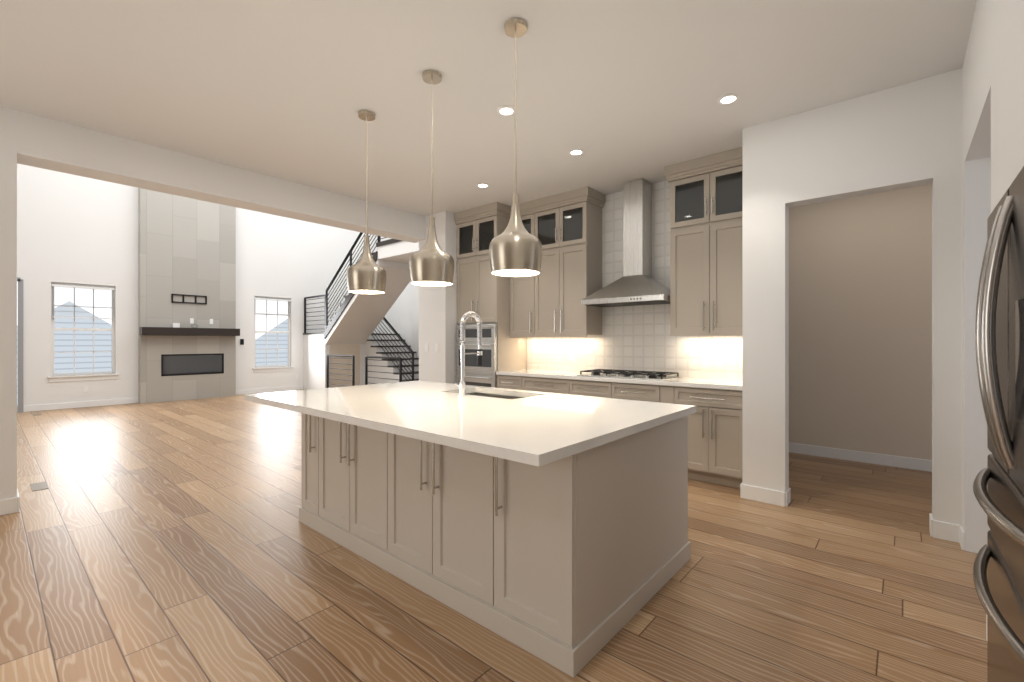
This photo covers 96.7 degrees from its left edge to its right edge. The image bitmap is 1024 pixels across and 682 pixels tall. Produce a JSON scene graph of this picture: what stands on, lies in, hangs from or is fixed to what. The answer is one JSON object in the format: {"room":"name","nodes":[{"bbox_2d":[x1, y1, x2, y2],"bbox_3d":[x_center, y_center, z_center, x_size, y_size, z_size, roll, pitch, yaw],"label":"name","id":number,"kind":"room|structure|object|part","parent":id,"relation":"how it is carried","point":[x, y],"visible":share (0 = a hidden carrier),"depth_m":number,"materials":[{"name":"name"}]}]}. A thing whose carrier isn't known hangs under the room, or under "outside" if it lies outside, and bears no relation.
{"room":"kitchen","nodes":[
{"label":"kitchen","id":0,"kind":"room"},
{"bbox_2d":[0,150,16,499],"bbox_3d":[-5.267,-0.065,2.004,0.300,2.750,4.170,0,0,41],"label":"wall","id":1,"kind":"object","parent":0,"point":[8,324],"visible":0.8,"depth_m":3.45,"materials":[{"name":"white paint"}]},
{"bbox_2d":[138,188,239,403],"bbox_3d":[-7.176,-1.639,10.188,0.428,5.898,1.830,0,0,41],"label":"wall","id":2,"kind":"structure","parent":0,"point":[188,332],"depth_m":10.10,"materials":[{"name":"tile"}]},
{"bbox_3d":[-7.168,0.517,10.248,0.005,0.395,1.130,0,0,41],"label":"glass","id":3,"kind":"part","parent":2,"relation":"part of","materials":[{"name":"grey glass"}]},
{"bbox_2d":[17,164,376,405],"bbox_3d":[-7.426,-1.640,10.344,0.150,5.900,14.000,0,0,41],"label":"wall","id":4,"kind":"structure","parent":0,"point":[74,229],"depth_m":9.43,"materials":[{"name":"white paint"}]},
{"bbox_2d":[17,277,22,412],"bbox_3d":[-9.665,0.075,7.588,0.050,2.470,2.070,0,0,41],"label":"patio door","id":5,"kind":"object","parent":4,"relation":"attached to","point":[20,344],"visible":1,"depth_m":8.33,"materials":[{"name":"grey"}]},
{"bbox_2d":[17,397,137,412],"bbox_3d":[-9.923,1.252,7.315,0.014,0.115,6.150,0,0,41],"label":"baseboard","id":6,"kind":"structure","parent":4,"relation":"attached to","point":[29,408],"depth_m":8.93,"materials":[{"name":"white"}]},
{"bbox_2d":[48,282,118,381],"bbox_3d":[-8.491,-0.172,9.038,0.152,1.915,1.030,0,0,41],"label":"window","id":7,"kind":"structure","parent":4,"relation":"in","point":[82,349],"depth_m":9.04,"materials":[{"name":"white glass"}]},
{"bbox_2d":[52,284,114,318],"bbox_3d":[-8.488,-0.767,9.036,0.045,0.636,0.910,0,0,41],"label":"window blinds","id":8,"kind":"object","parent":7,"relation":"attached to","point":[79,287],"visible":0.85,"depth_m":9.01,"materials":[{"name":"white plastic"}]},
{"bbox_2d":[236,385,302,394],"bbox_3d":[-6.196,1.252,11.648,0.014,0.115,1.700,0,0,41],"label":"baseboard","id":9,"kind":"structure","parent":4,"relation":"attached to","point":[288,388],"depth_m":11.63,"materials":[{"name":"white"}]},
{"bbox_2d":[252,296,293,371],"bbox_3d":[-6.166,-0.172,11.741,0.152,1.915,1.000,0,0,41],"label":"window","id":10,"kind":"structure","parent":4,"relation":"in","point":[272,342],"depth_m":11.76,"materials":[{"name":"white glass"}]},
{"bbox_2d":[255,298,290,314],"bbox_3d":[-6.164,-0.887,11.738,0.045,0.396,0.880,0,0,41],"label":"window grille","id":11,"kind":"object","parent":10,"relation":"attached to","point":[278,304],"visible":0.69,"depth_m":11.71,"materials":[{"name":"white"}]},
{"bbox_2d":[377,236,418,357],"bbox_3d":[1.423,-1.640,9.322,16.000,5.900,0.150,0,0,41],"label":"wall","id":12,"kind":"structure","parent":0,"point":[401,316],"depth_m":13.05,"materials":[{"name":"white paint"}]},
{"bbox_2d":[378,241,418,263],"bbox_3d":[-0.972,-1.965,9.766,3.290,0.340,2.240,0,0,41],"label":"floor","id":13,"kind":"structure","parent":0,"point":[401,251],"depth_m":9.63,"materials":[{"name":"white"}]},
{"bbox_2d":[376,239,401,246],"bbox_3d":[-1.720,-2.110,8.911,3.310,0.090,0.029,0,0,41],"label":"floor upper edge","id":14,"kind":"structure","parent":13,"relation":"attached to","point":[385,242],"depth_m":9.72,"materials":[{"name":"grey wood"}]},
{"bbox_2d":[419,211,457,383],"bbox_3d":[-0.857,-0.230,6.686,0.580,3.080,0.820,0,0,41],"label":"wall","id":15,"kind":"structure","parent":0,"point":[438,323],"depth_m":6.30,"materials":[{"name":"white paint"}]},
{"bbox_2d":[425,343,437,351],"bbox_3d":[-1.127,0.092,6.372,0.290,0.115,0.006,0,0,41],"label":"light switch","id":16,"kind":"object","parent":15,"relation":"attached to","point":[426,347],"visible":1,"depth_m":6.42,"materials":[{"name":"white plastic"}]},
{"bbox_2d":[0,0,976,215],"bbox_3d":[-0.179,-1.870,1.671,8.450,0.200,10.900,0,0,41],"label":"ceiling","id":17,"kind":"structure","parent":0,"point":[619,92],"depth_m":3.06,"materials":[{"name":"white paint"}]},
{"bbox_2d":[0,106,424,242],"bbox_3d":[-3.973,-1.605,3.509,0.300,0.330,8.140,0,0,41],"label":"beam","id":18,"kind":"structure","parent":17,"relation":"attached to","point":[33,140],"depth_m":4.31,"materials":[{"name":"white paint"}]},
{"bbox_2d":[346,110,386,293],"bbox_3d":[-1.132,-1.073,3.546,0.298,1.387,0.298,0,0,41],"label":"pendant light","id":19,"kind":"object","parent":17,"relation":"hanging from","point":[365,273],"visible":1,"depth_m":3.46,"materials":[{"name":"silver metal"}]},
{"bbox_3d":[-1.132,-0.573,3.546,0.298,0.385,0.298,0,0,41],"label":"lamp shade","id":20,"kind":"part","parent":19,"relation":"part of","materials":[{"name":"silver metal"}]},
{"bbox_3d":[-1.132,-0.488,3.546,0.292,0.214,0.292,0,0,41],"label":"lamp shade","id":21,"kind":"part","parent":19,"relation":"part of","materials":[{"name":"gold"}]},
{"bbox_3d":[-1.132,-1.266,3.546,0.132,1.002,0.132,0,0,41],"label":"rod","id":22,"kind":"part","parent":19,"relation":"part of","materials":[{"name":"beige metal"}]},
{"bbox_2d":[409,70,454,285],"bbox_3d":[-0.533,-1.073,3.030,0.298,1.387,0.298,0,0,41],"label":"pendant light","id":23,"kind":"object","parent":17,"relation":"hanging from","point":[431,262],"visible":1,"depth_m":2.95,"materials":[{"name":"silver metal"}]},
{"bbox_3d":[-0.533,-0.573,3.030,0.298,0.385,0.298,0,0,41],"label":"lamp shade","id":24,"kind":"part","parent":23,"relation":"part of","materials":[{"name":"silver metal"}]},
{"bbox_3d":[-0.533,-0.488,3.030,0.292,0.214,0.292,0,0,41],"label":"lamp shade","id":25,"kind":"part","parent":23,"relation":"part of","materials":[{"name":"gold"}]},
{"bbox_3d":[-0.533,-1.266,3.030,0.132,1.002,0.132,0,0,41],"label":"rod","id":26,"kind":"part","parent":23,"relation":"part of","materials":[{"name":"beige metal"}]},
{"bbox_2d":[476,183,488,187],"bbox_3d":[-0.331,-1.764,5.145,0.146,0.009,0.146,0,0,41],"label":"recessed light","id":27,"kind":"object","parent":17,"relation":"in","point":[478,184],"depth_m":5.14,"materials":[{"name":"white plastic"}]},
{"bbox_2d":[497,106,514,115],"bbox_3d":[-0.042,-1.764,3.480,0.147,0.009,0.145,0,0,41],"label":"recessed light","id":28,"kind":"object","parent":17,"relation":"in","point":[502,107],"depth_m":3.48,"materials":[{"name":"white"}]},
{"bbox_2d":[489,18,541,276],"bbox_3d":[0.021,-1.073,2.554,0.298,1.387,0.298,0,0,41],"label":"pendant light","id":29,"kind":"object","parent":17,"relation":"hanging from","point":[515,248],"visible":1,"depth_m":2.48,"materials":[{"name":"silver metal"}]},
{"bbox_3d":[0.021,-0.573,2.554,0.298,0.385,0.298,0,0,41],"label":"lamp shade","id":30,"kind":"part","parent":29,"relation":"part of","materials":[{"name":"silver metal"}]},
{"bbox_3d":[0.021,-0.488,2.554,0.292,0.214,0.292,0,0,41],"label":"lamp shade","id":31,"kind":"part","parent":29,"relation":"part of","materials":[{"name":"gold"}]},
{"bbox_3d":[0.021,-1.266,2.554,0.132,1.002,0.132,0,0,41],"label":"rod","id":32,"kind":"part","parent":29,"relation":"part of","materials":[{"name":"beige metal"}]},
{"bbox_2d":[568,149,583,155],"bbox_3d":[0.601,-1.764,4.243,0.141,0.009,0.150,0,0,41],"label":"recessed light","id":33,"kind":"object","parent":17,"relation":"in","point":[582,151],"depth_m":4.23,"materials":[{"name":"white plastic"}]},
{"bbox_2d":[717,93,738,104],"bbox_3d":[1.573,-1.764,3.313,0.144,0.009,0.151,0,0,41],"label":"recessed light","id":34,"kind":"object","parent":17,"relation":"in","point":[727,95],"depth_m":3.31,"materials":[{"name":"white"}]},
{"bbox_2d":[0,389,986,681],"bbox_3d":[-1.932,1.360,5.421,16.000,0.100,14.300,0,0,41],"label":"floor","id":35,"kind":"structure","parent":0,"point":[172,541],"depth_m":2.45,"materials":[{"name":"brown wood"}]},
{"bbox_2d":[0,493,19,515],"bbox_3d":[-5.143,1.252,1.907,0.014,0.115,4.184,0,0,41],"label":"baseboard","id":36,"kind":"structure","parent":35,"relation":"on","point":[11,505],"depth_m":3.45,"materials":[{"name":"white"}]},
{"bbox_2d":[30,481,48,490],"bbox_3d":[-4.258,1.308,4.098,0.300,0.004,0.100,0,0,41],"label":"floor air vent","id":37,"kind":"object","parent":35,"relation":"in","point":[38,486],"depth_m":4.09,"materials":[{"name":"brown"}]},
{"bbox_2d":[303,232,418,389],"bbox_3d":[-2.353,-0.899,10.932,6.765,4.418,2.272,0,0,41],"label":"staircase","id":38,"kind":"structure","parent":35,"relation":"on","point":[348,347],"depth_m":11.61,"materials":[{"name":"white paint"}]},
{"bbox_2d":[454,207,529,387],"bbox_3d":[-0.291,-0.183,6.311,0.761,2.985,0.642,0,0,41],"label":"tall cabinet","id":39,"kind":"object","parent":35,"relation":"on","point":[486,294],"depth_m":6.03,"materials":[{"name":"beige wood"}]},
{"bbox_2d":[455,323,497,409],"bbox_3d":[-0.499,0.330,6.068,0.737,1.100,0.102,0,0,41],"label":"oven","id":40,"kind":"object","parent":39,"relation":"in","point":[486,375],"depth_m":5.99,"materials":[{"name":"silver metal"}]},
{"bbox_3d":[0.718,-1.380,5.236,3.586,0.370,0.259,0,0,41],"label":"cab glass","id":41,"kind":"part","parent":39,"relation":"part of","materials":[{"name":"black glass"}]},
{"bbox_2d":[295,391,690,677],"bbox_3d":[-0.245,0.870,3.016,2.361,0.880,1.313,0,0,41],"label":"kitchen island","id":42,"kind":"object","parent":35,"relation":"on","point":[550,528],"depth_m":2.19,"materials":[{"name":"beige wood"}]},
{"bbox_2d":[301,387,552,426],"bbox_3d":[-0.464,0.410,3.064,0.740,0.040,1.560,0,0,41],"label":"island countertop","id":43,"kind":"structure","parent":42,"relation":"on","point":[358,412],"depth_m":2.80,"materials":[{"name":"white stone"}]},
{"bbox_2d":[454,311,482,396],"bbox_3d":[-0.312,0.088,3.275,0.109,0.603,0.223,0,0,41],"label":"faucet","id":44,"kind":"object","parent":43,"relation":"on","point":[462,385],"depth_m":3.20,"materials":[{"name":"silver metal"}]},
{"bbox_2d":[369,393,695,466],"bbox_3d":[0.208,0.410,2.485,1.034,0.040,1.560,0,0,41],"label":"island countertop","id":45,"kind":"structure","parent":42,"relation":"on","point":[534,430],"depth_m":2.15,"materials":[{"name":"white stone"}]},
{"bbox_2d":[498,375,521,389],"bbox_3d":[0.164,0.870,5.937,0.415,0.880,0.616,0,0,41],"label":"base cabinet","id":46,"kind":"object","parent":35,"relation":"on","point":[504,381],"depth_m":5.69,"materials":[{"name":"beige wood"}]},
{"bbox_2d":[522,375,569,393],"bbox_3d":[0.582,0.870,5.577,0.690,0.880,0.616,0,0,41],"label":"base cabinet","id":47,"kind":"object","parent":35,"relation":"on","point":[562,386],"depth_m":5.32,"materials":[{"name":"beige wood"}]},
{"bbox_2d":[570,379,609,397],"bbox_3d":[1.043,0.870,5.181,0.525,0.880,0.616,0,0,41],"label":"base cabinet","id":48,"kind":"object","parent":35,"relation":"on","point":[583,387],"depth_m":4.95,"materials":[{"name":"beige wood"}]},
{"bbox_2d":[498,367,741,390],"bbox_3d":[1.112,0.410,5.111,2.931,0.040,0.631,0,0,41],"label":"countertop","id":49,"kind":"structure","parent":48,"relation":"on","point":[596,376],"depth_m":4.71,"materials":[{"name":"white stone"}]},
{"bbox_2d":[576,368,681,380],"bbox_3d":[1.270,0.363,4.988,1.000,0.054,0.500,0,0,41],"label":"cooktop","id":50,"kind":"object","parent":49,"relation":"in","point":[607,373],"depth_m":4.86,"materials":[{"name":"silver metal"}]},
{"bbox_2d":[610,383,661,402],"bbox_3d":[1.441,0.870,4.838,0.525,0.880,0.616,0,0,41],"label":"base cabinet","id":51,"kind":"object","parent":35,"relation":"on","point":[629,391],"depth_m":4.59,"materials":[{"name":"beige wood"}]},
{"bbox_2d":[662,387,673,403],"bbox_3d":[1.693,0.870,4.621,0.140,0.880,0.616,0,0,41],"label":"base cabinet","id":52,"kind":"object","parent":35,"relation":"on","point":[667,392],"depth_m":4.38,"materials":[{"name":"beige wood"}]},
{"bbox_2d":[674,387,741,487],"bbox_3d":[1.987,0.870,4.368,0.636,0.880,0.616,0,0,41],"label":"base cabinet","id":53,"kind":"object","parent":35,"relation":"on","point":[715,429],"depth_m":4.11,"materials":[{"name":"beige wood"}]},
{"bbox_2d":[973,166,1023,681],"bbox_3d":[1.730,0.422,1.117,0.834,1.775,0.920,0,0,41],"label":"fridge","id":54,"kind":"object","parent":35,"relation":"on","point":[998,565],"visible":1,"depth_m":1.32,"materials":[{"name":"grey metal"}]},
{"bbox_2d":[742,68,961,524],"bbox_3d":[2.734,-0.230,3.623,1.460,3.080,0.780,0,0,41],"label":"wall","id":55,"kind":"structure","parent":0,"point":[907,135],"depth_m":3.36,"materials":[{"name":"white paint"}]},
{"bbox_2d":[740,483,790,506],"bbox_3d":[2.041,1.252,3.699,0.338,0.115,0.017,0,0,41],"label":"baseboard","id":56,"kind":"structure","parent":55,"relation":"attached to","point":[764,495],"depth_m":3.68,"materials":[{"name":"white wood"}]},
{"bbox_2d":[789,184,931,459],"bbox_3d":[3.580,-0.230,5.197,5.350,3.080,0.150,0,0,41],"label":"wall","id":57,"kind":"structure","parent":0,"point":[860,323],"depth_m":4.90,"materials":[{"name":"white paint"}]},
{"bbox_2d":[789,442,931,471],"bbox_3d":[3.527,1.252,5.135,5.050,0.115,0.014,0,0,41],"label":"baseboard","id":58,"kind":"structure","parent":57,"relation":"attached to","point":[843,454],"depth_m":4.90,"materials":[{"name":"white"}]},
{"bbox_2d":[962,0,1023,552],"bbox_3d":[0.857,-0.230,-0.645,1.560,3.080,8.140,0,0,41],"label":"wall","id":59,"kind":"structure","parent":0,"point":[993,116],"depth_m":2.63,"materials":[{"name":"white paint"}]},
{"bbox_3d":[0.918,-0.230,5.799,4.430,3.080,0.150,0,0,41],"label":"wall","id":60,"kind":"structure","parent":0,"visible":0},
{"bbox_2d":[510,195,601,334],"bbox_3d":[0.535,-0.875,5.786,1.175,1.600,0.361,0,0,41],"label":"upper cabinet","id":61,"kind":"object","parent":60,"relation":"attached to","point":[554,333],"depth_m":5.49,"materials":[{"name":"beige wood"}]},
{"bbox_2d":[581,178,669,306],"bbox_3d":[1.307,-1.086,5.031,0.960,1.360,0.496,0,0,41],"label":"range hood","id":62,"kind":"object","parent":60,"relation":"attached to","point":[637,284],"visible":0.88,"depth_m":4.99,"materials":[{"name":"silver metal"}]},
{"bbox_2d":[527,176,741,381],"bbox_3d":[1.320,-0.689,5.352,2.931,2.158,0.003,0,0,41],"label":"backsplash","id":63,"kind":"structure","parent":60,"relation":"attached to","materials":[{"name":"tile"}]},
{"bbox_2d":[666,159,741,334],"bbox_3d":[2.017,-0.875,4.511,0.776,1.600,0.361,0,0,41],"label":"upper cabinet","id":64,"kind":"object","parent":60,"relation":"attached to","point":[704,204],"depth_m":4.40,"materials":[{"name":"beige wood"}]}
]}

